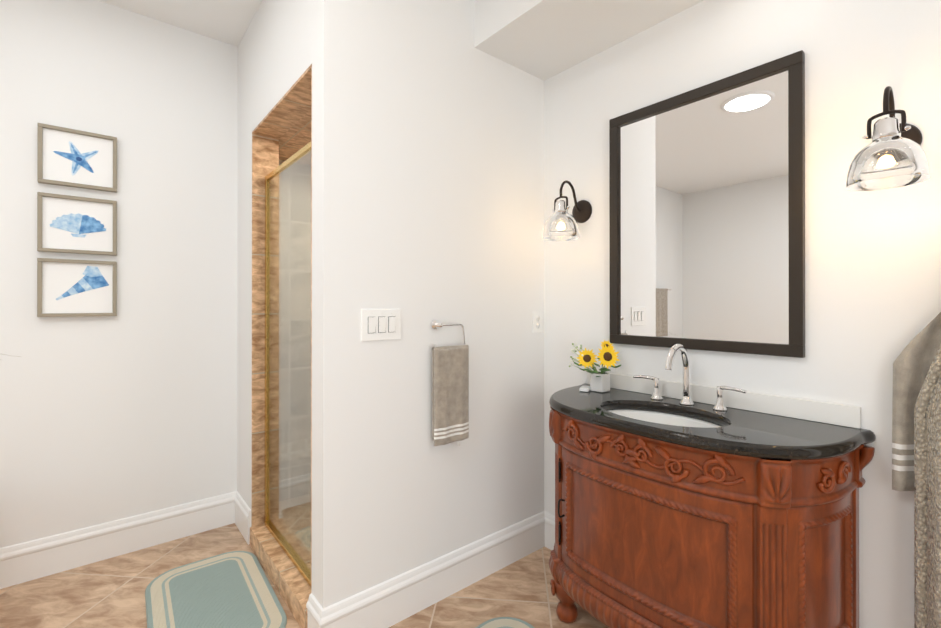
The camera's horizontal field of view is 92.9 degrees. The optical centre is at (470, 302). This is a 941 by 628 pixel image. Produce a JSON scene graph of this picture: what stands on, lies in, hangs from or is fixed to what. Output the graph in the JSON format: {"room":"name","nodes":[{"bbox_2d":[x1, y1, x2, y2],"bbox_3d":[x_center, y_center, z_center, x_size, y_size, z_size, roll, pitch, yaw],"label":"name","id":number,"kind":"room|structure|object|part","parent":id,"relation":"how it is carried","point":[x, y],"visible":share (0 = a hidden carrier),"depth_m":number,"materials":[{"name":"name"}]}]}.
{"room":"bathroom","nodes":[
{"label":"bathroom","id":0,"kind":"room"},
{"bbox_2d":[0,0,237,588],"bbox_3d":[-2.800,-0.121,1.657,3.490,2.900,0.163,0,0,-40],"label":"wall","id":1,"kind":"structure","parent":0,"point":[129,409],"depth_m":2.34,"materials":[{"name":"white paint"}]},
{"label":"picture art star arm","id":2,"kind":"part","parent":1,"relation":"part of"},
{"label":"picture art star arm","id":3,"kind":"part","parent":1,"relation":"part of"},
{"label":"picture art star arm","id":4,"kind":"part","parent":1,"relation":"part of"},
{"bbox_3d":[-1.976,-0.725,2.256,0.300,0.285,0.032,0,0,-40],"label":"picture frame","id":5,"kind":"part","parent":1,"relation":"part of","materials":[{"name":"white paper"}]},
{"bbox_3d":[-1.976,-0.392,2.255,0.300,0.285,0.032,0,0,-40],"label":"picture frame","id":6,"kind":"part","parent":1,"relation":"part of","materials":[{"name":"white paper"}]},
{"bbox_3d":[-1.976,-0.074,2.254,0.300,0.285,0.032,0,0,-40],"label":"picture frame","id":7,"kind":"part","parent":1,"relation":"part of","materials":[{"name":"white paper"}]},
{"label":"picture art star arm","id":8,"kind":"part","parent":1,"relation":"part of"},
{"label":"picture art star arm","id":9,"kind":"part","parent":1,"relation":"part of"},
{"bbox_2d":[99,0,261,46],"bbox_3d":[-0.579,-1.625,0.054,4.864,0.100,5.870,0,0,-40],"label":"ceiling","id":10,"kind":"structure","parent":0,"point":[227,21],"depth_m":2.42,"materials":[{"name":"white paint"}]},
{"bbox_2d":[237,21,251,508],"bbox_3d":[-1.310,-0.118,2.695,0.130,2.900,0.463,0,0,-40],"label":"wall","id":11,"kind":"structure","parent":0,"point":[244,347],"depth_m":2.59,"materials":[{"name":"white paint"}]},
{"bbox_2d":[234,491,250,544],"bbox_3d":[-1.327,1.239,2.593,0.022,0.185,0.333,0,0,-40],"label":"baseboard","id":12,"kind":"structure","parent":11,"relation":"attached to","point":[243,516],"depth_m":2.56,"materials":[{"name":"white wood"}]},
{"bbox_2d":[251,131,278,526],"bbox_3d":[-1.154,0.191,2.515,0.139,2.280,0.012,0,0,-40],"label":"tile","id":13,"kind":"structure","parent":11,"relation":"attached to","point":[265,155],"depth_m":2.49,"materials":[{"name":"brown tile"}]},
{"bbox_2d":[250,519,310,627],"bbox_3d":[-0.871,1.280,2.159,0.152,0.100,0.893,0,0,-40],"label":"sill","id":14,"kind":"structure","parent":11,"relation":"attached to","point":[291,584],"depth_m":2.09,"materials":[{"name":"stone"}]},
{"bbox_2d":[264,141,310,586],"bbox_3d":[-0.862,0.260,2.169,0.034,1.940,0.889,0,0,-40],"label":"shower door frame","id":15,"kind":"structure","parent":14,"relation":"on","point":[302,570],"depth_m":2.48,"materials":[{"name":"gold metal"}]},
{"bbox_2d":[267,150,310,576],"bbox_3d":[-0.862,0.262,2.169,0.006,1.892,0.833,0,0,-40],"label":"shower door","id":16,"kind":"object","parent":11,"relation":"attached to","point":[272,237],"visible":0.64,"depth_m":2.21,"materials":[{"name":"clear glass"}]},
{"bbox_2d":[278,160,310,501],"bbox_3d":[-0.941,0.183,3.224,1.114,2.260,0.012,0,0,-40],"label":"shower wall tile","id":17,"kind":"structure","parent":11,"relation":"attached to","point":[292,304],"depth_m":3.02,"materials":[{"name":"beige tile"}]},
{"bbox_2d":[278,438,310,461],"bbox_3d":[-0.941,0.993,3.212,1.102,0.120,0.005,0,0,-40],"label":"tile band","id":18,"kind":"object","parent":17,"relation":"attached to","point":[286,449],"depth_m":3.00,"materials":[{"name":"beige tile"}]},
{"bbox_2d":[252,0,311,130],"bbox_3d":[-0.870,-1.260,2.166,0.130,0.620,0.917,0,0,-40],"label":"wall","id":19,"kind":"structure","parent":0,"point":[281,46],"depth_m":2.12,"materials":[{"name":"white paint"}]},
{"bbox_2d":[253,65,310,138],"bbox_3d":[-0.866,-0.944,2.169,0.139,0.012,0.917,0,0,-40],"label":"tile","id":20,"kind":"object","parent":19,"relation":"attached to","point":[291,108],"depth_m":2.18,"materials":[{"name":"brown tile"}]},
{"bbox_2d":[279,110,310,164],"bbox_3d":[-0.517,-0.958,2.723,1.104,0.020,1.305,0,0,-40],"label":"ceiling","id":21,"kind":"structure","parent":0,"point":[295,138],"depth_m":2.59,"materials":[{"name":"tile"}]},
{"bbox_2d":[0,494,608,627],"bbox_3d":[-0.579,1.365,0.047,4.864,0.120,5.870,0,0,-40],"label":"floor","id":22,"kind":"structure","parent":0,"point":[108,593],"depth_m":2.04,"materials":[{"name":"tile"}]},
{"bbox_2d":[145,551,286,627],"bbox_3d":[-1.137,1.323,1.973,0.470,0.011,0.820,0,0,-38],"label":"area rug","id":23,"kind":"object","parent":22,"relation":"on","point":[233,589],"visible":1,"depth_m":2.01,"materials":[{"name":"teal fabric"}]},
{"bbox_2d":[475,617,534,627],"bbox_3d":[0.247,1.322,1.438,0.520,0.011,0.880,0,0,-41],"label":"area rug","id":24,"kind":"object","parent":22,"relation":"on","point":[504,622],"visible":0.95,"depth_m":1.84,"materials":[{"name":"beige fabric"}]},
{"bbox_2d":[549,344,875,627],"bbox_3d":[0.727,0.744,1.674,0.510,1.170,1.114,0,0,-40],"label":"bathroom vanity","id":25,"kind":"object","parent":22,"relation":"on","point":[680,505],"visible":1,"depth_m":1.42,"materials":[{"name":"brown wood"}]},
{"bbox_3d":[0.366,0.830,1.806,0.028,0.076,0.018,0,0,-40],"label":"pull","id":26,"kind":"part","parent":25,"relation":"part of","materials":[{"name":"black metal"}]},
{"bbox_2d":[549,383,875,459],"bbox_3d":[0.727,0.424,1.675,0.510,0.040,1.112,0,0,-40],"label":"countertop","id":27,"kind":"structure","parent":25,"relation":"on","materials":[{"name":"stone"}]},
{"bbox_2d":[579,386,589,391],"bbox_3d":[0.529,0.396,2.062,0.040,0.016,0.064,0,0,25],"label":"card","id":28,"kind":"object","parent":27,"relation":"on","point":[584,388],"visible":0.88,"depth_m":2.04,"materials":[{"name":"white"}]},
{"bbox_2d":[569,340,620,392],"bbox_3d":[0.568,0.285,2.051,0.192,0.238,0.260,0,0,-40],"label":"flower vase","id":29,"kind":"object","parent":27,"relation":"on","point":[600,381],"visible":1,"depth_m":2.03,"materials":[{"name":"white ceramic"}]},
{"bbox_3d":[0.595,0.363,2.053,0.066,0.082,0.066,0,0,-40],"label":"pot","id":30,"kind":"part","parent":29,"relation":"part of","materials":[{"name":"white ceramic"}]},
{"bbox_2d":[633,375,662,399],"bbox_3d":[0.762,0.357,1.913,0.052,0.096,0.120,0,0,-40],"label":"handle","id":31,"kind":"object","parent":27,"relation":"on","point":[656,395],"depth_m":1.88,"materials":[{"name":"silver metal"}]},
{"bbox_2d":[609,410,720,427],"bbox_3d":[0.704,0.510,1.656,0.390,0.135,0.530,0,0,-40],"label":"sink","id":32,"kind":"object","parent":27,"relation":"in","point":[669,417],"depth_m":1.79,"materials":[{"name":"white ceramic"}]},
{"bbox_2d":[665,344,693,405],"bbox_3d":[0.815,0.282,1.748,0.186,0.245,0.054,0,0,-40],"label":"faucet","id":33,"kind":"object","parent":27,"relation":"on","point":[686,400],"depth_m":1.77,"materials":[{"name":"silver metal"}]},
{"bbox_2d":[713,386,745,410],"bbox_3d":[0.967,0.356,1.665,0.052,0.096,0.120,0,0,-40],"label":"handle","id":34,"kind":"object","parent":27,"relation":"on","point":[719,406],"depth_m":1.68,"materials":[{"name":"silver metal"}]},
{"bbox_2d":[587,370,860,428],"bbox_3d":[0.919,0.369,1.834,0.012,0.070,1.040,0,0,-40],"label":"backsplash","id":35,"kind":"structure","parent":25,"relation":"on","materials":[{"name":"white stone"}]},
{"bbox_2d":[312,0,355,608],"bbox_3d":[-0.539,-0.121,1.764,0.130,2.900,0.120,0,0,-40],"label":"wall","id":36,"kind":"structure","parent":0,"point":[333,301],"depth_m":1.72,"materials":[{"name":"white paint"}]},
{"bbox_2d":[311,64,311,592],"bbox_3d":[-0.577,0.190,1.818,0.139,2.280,0.012,0,0,-40],"label":"tile","id":37,"kind":"structure","parent":36,"relation":"attached to","point":[311,328],"depth_m":1.77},
{"bbox_2d":[306,593,322,627],"bbox_3d":[-0.591,1.237,1.704,0.022,0.185,0.142,0,0,-40],"label":"baseboard","id":38,"kind":"structure","parent":36,"relation":"attached to","point":[314,609],"depth_m":1.71,"materials":[{"name":"white wood"}]},
{"bbox_2d":[356,0,543,593],"bbox_3d":[-0.063,-0.120,2.164,1.114,2.900,0.130,0,0,-40],"label":"wall","id":39,"kind":"structure","parent":0,"point":[449,172],"depth_m":2.02,"materials":[{"name":"white paint"}]},
{"bbox_2d":[361,309,400,340],"bbox_3d":[-0.362,0.089,1.825,0.180,0.128,0.012,0,0,-40],"label":"switch plate","id":40,"kind":"object","parent":39,"relation":"attached to","point":[380,324],"visible":1,"depth_m":1.82,"materials":[{"name":"white plastic"}]},
{"bbox_2d":[320,511,544,627],"bbox_3d":[-0.074,1.238,2.054,1.266,0.185,0.022,0,0,-40],"label":"baseboard","id":41,"kind":"structure","parent":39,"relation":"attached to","point":[394,600],"depth_m":1.98,"materials":[{"name":"white wood"}]},
{"bbox_2d":[430,320,468,445],"bbox_3d":[-0.094,0.358,2.008,0.191,0.569,0.070,0,0,-40],"label":"towel ring","id":42,"kind":"object","parent":39,"relation":"attached to","point":[450,394],"visible":1,"depth_m":1.98,"materials":[{"name":"grey fabric"}]},
{"bbox_2d":[533,311,541,332],"bbox_3d":[0.364,0.103,2.428,0.072,0.118,0.009,0,0,-40],"label":"electrical outlet plate","id":43,"kind":"object","parent":39,"relation":"attached to","point":[537,321],"visible":1,"depth_m":2.42,"materials":[{"name":"white plastic"}]},
{"bbox_2d":[474,0,703,80],"bbox_3d":[1.501,-1.403,0.756,0.504,0.340,4.040,0,0,-40],"label":"ceiling","id":44,"kind":"structure","parent":0,"point":[543,40],"depth_m":2.02,"materials":[{"name":"white paint"}]},
{"bbox_2d":[544,0,940,627],"bbox_3d":[1.203,-0.121,1.609,0.130,2.900,5.740,0,0,-40],"label":"wall","id":45,"kind":"structure","parent":0,"point":[872,284],"depth_m":1.51,"materials":[{"name":"white paint"}]},
{"bbox_2d":[544,511,554,549],"bbox_3d":[1.686,1.235,0.903,0.022,0.185,4.040,0,0,-40],"label":"baseboard","id":46,"kind":"structure","parent":45,"relation":"attached to","point":[549,530],"depth_m":2.42,"materials":[{"name":"white wood"}]},
{"bbox_2d":[543,180,591,240],"bbox_3d":[0.470,-0.457,2.192,0.258,0.289,0.176,0,0,-40],"label":"sconce","id":47,"kind":"object","parent":45,"relation":"attached to","point":[561,223],"visible":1,"depth_m":2.14,"materials":[{"name":"clear glass"}]},
{"bbox_2d":[555,200,567,211],"bbox_3d":[0.439,-0.464,2.165,0.062,0.058,0.062,0,0,-40],"label":"socket","id":48,"kind":"object","parent":47,"relation":"attached to","point":[561,205],"depth_m":2.14,"materials":[{"name":"silver metal"}]},
{"bbox_3d":[0.439,-0.376,2.165,0.176,0.126,0.176,0,0,-40],"label":"lamp shade","id":49,"kind":"part","parent":47,"relation":"part of","materials":[{"name":"clear glass"}]},
{"bbox_3d":[0.495,-0.530,2.212,0.160,0.142,0.013,0,0,-40],"label":"arm","id":50,"kind":"part","parent":47,"relation":"part of"},
{"bbox_3d":[0.560,-0.464,2.266,0.024,0.116,0.116,0,0,-40],"label":"plate","id":51,"kind":"part","parent":47,"relation":"part of","materials":[{"name":"black metal"}]},
{"bbox_2d":[609,50,804,357],"bbox_3d":[0.911,-0.340,1.837,0.030,1.060,0.758,0,0,-40],"label":"mirror","id":52,"kind":"object","parent":45,"relation":"attached to","point":[707,211],"visible":0.96,"depth_m":1.77,"materials":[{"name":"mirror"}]},
{"bbox_2d":[846,86,929,190],"bbox_3d":[1.212,-0.484,1.296,0.258,0.289,0.176,0,0,-40],"label":"sconce","id":53,"kind":"object","parent":45,"relation":"attached to","point":[892,154],"visible":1,"depth_m":1.25,"materials":[{"name":"clear glass"}]},
{"bbox_2d":[871,117,900,141],"bbox_3d":[1.180,-0.491,1.270,0.062,0.058,0.062,0,0,-40],"label":"socket","id":54,"kind":"object","parent":53,"relation":"attached to","point":[887,128],"depth_m":1.25,"materials":[{"name":"silver metal"}]},
{"bbox_3d":[1.180,-0.403,1.269,0.176,0.126,0.176,0,0,-40],"label":"lamp shade","id":55,"kind":"part","parent":53,"relation":"part of","materials":[{"name":"clear glass"}]},
{"bbox_3d":[1.236,-0.557,1.316,0.160,0.142,0.013,0,0,-40],"label":"arm","id":56,"kind":"part","parent":53,"relation":"part of"},
{"bbox_3d":[1.302,-0.492,1.370,0.024,0.116,0.116,0,0,-40],"label":"plate","id":57,"kind":"part","parent":53,"relation":"part of","materials":[{"name":"black metal"}]},
{"bbox_2d":[892,312,940,627],"bbox_3d":[1.413,0.448,1.133,0.152,1.320,0.510,0,0,-40],"label":"towel","id":58,"kind":"object","parent":45,"relation":"attached to","point":[916,433],"visible":1,"depth_m":1.27,"materials":[{"name":"grey fabric"}]}
]}

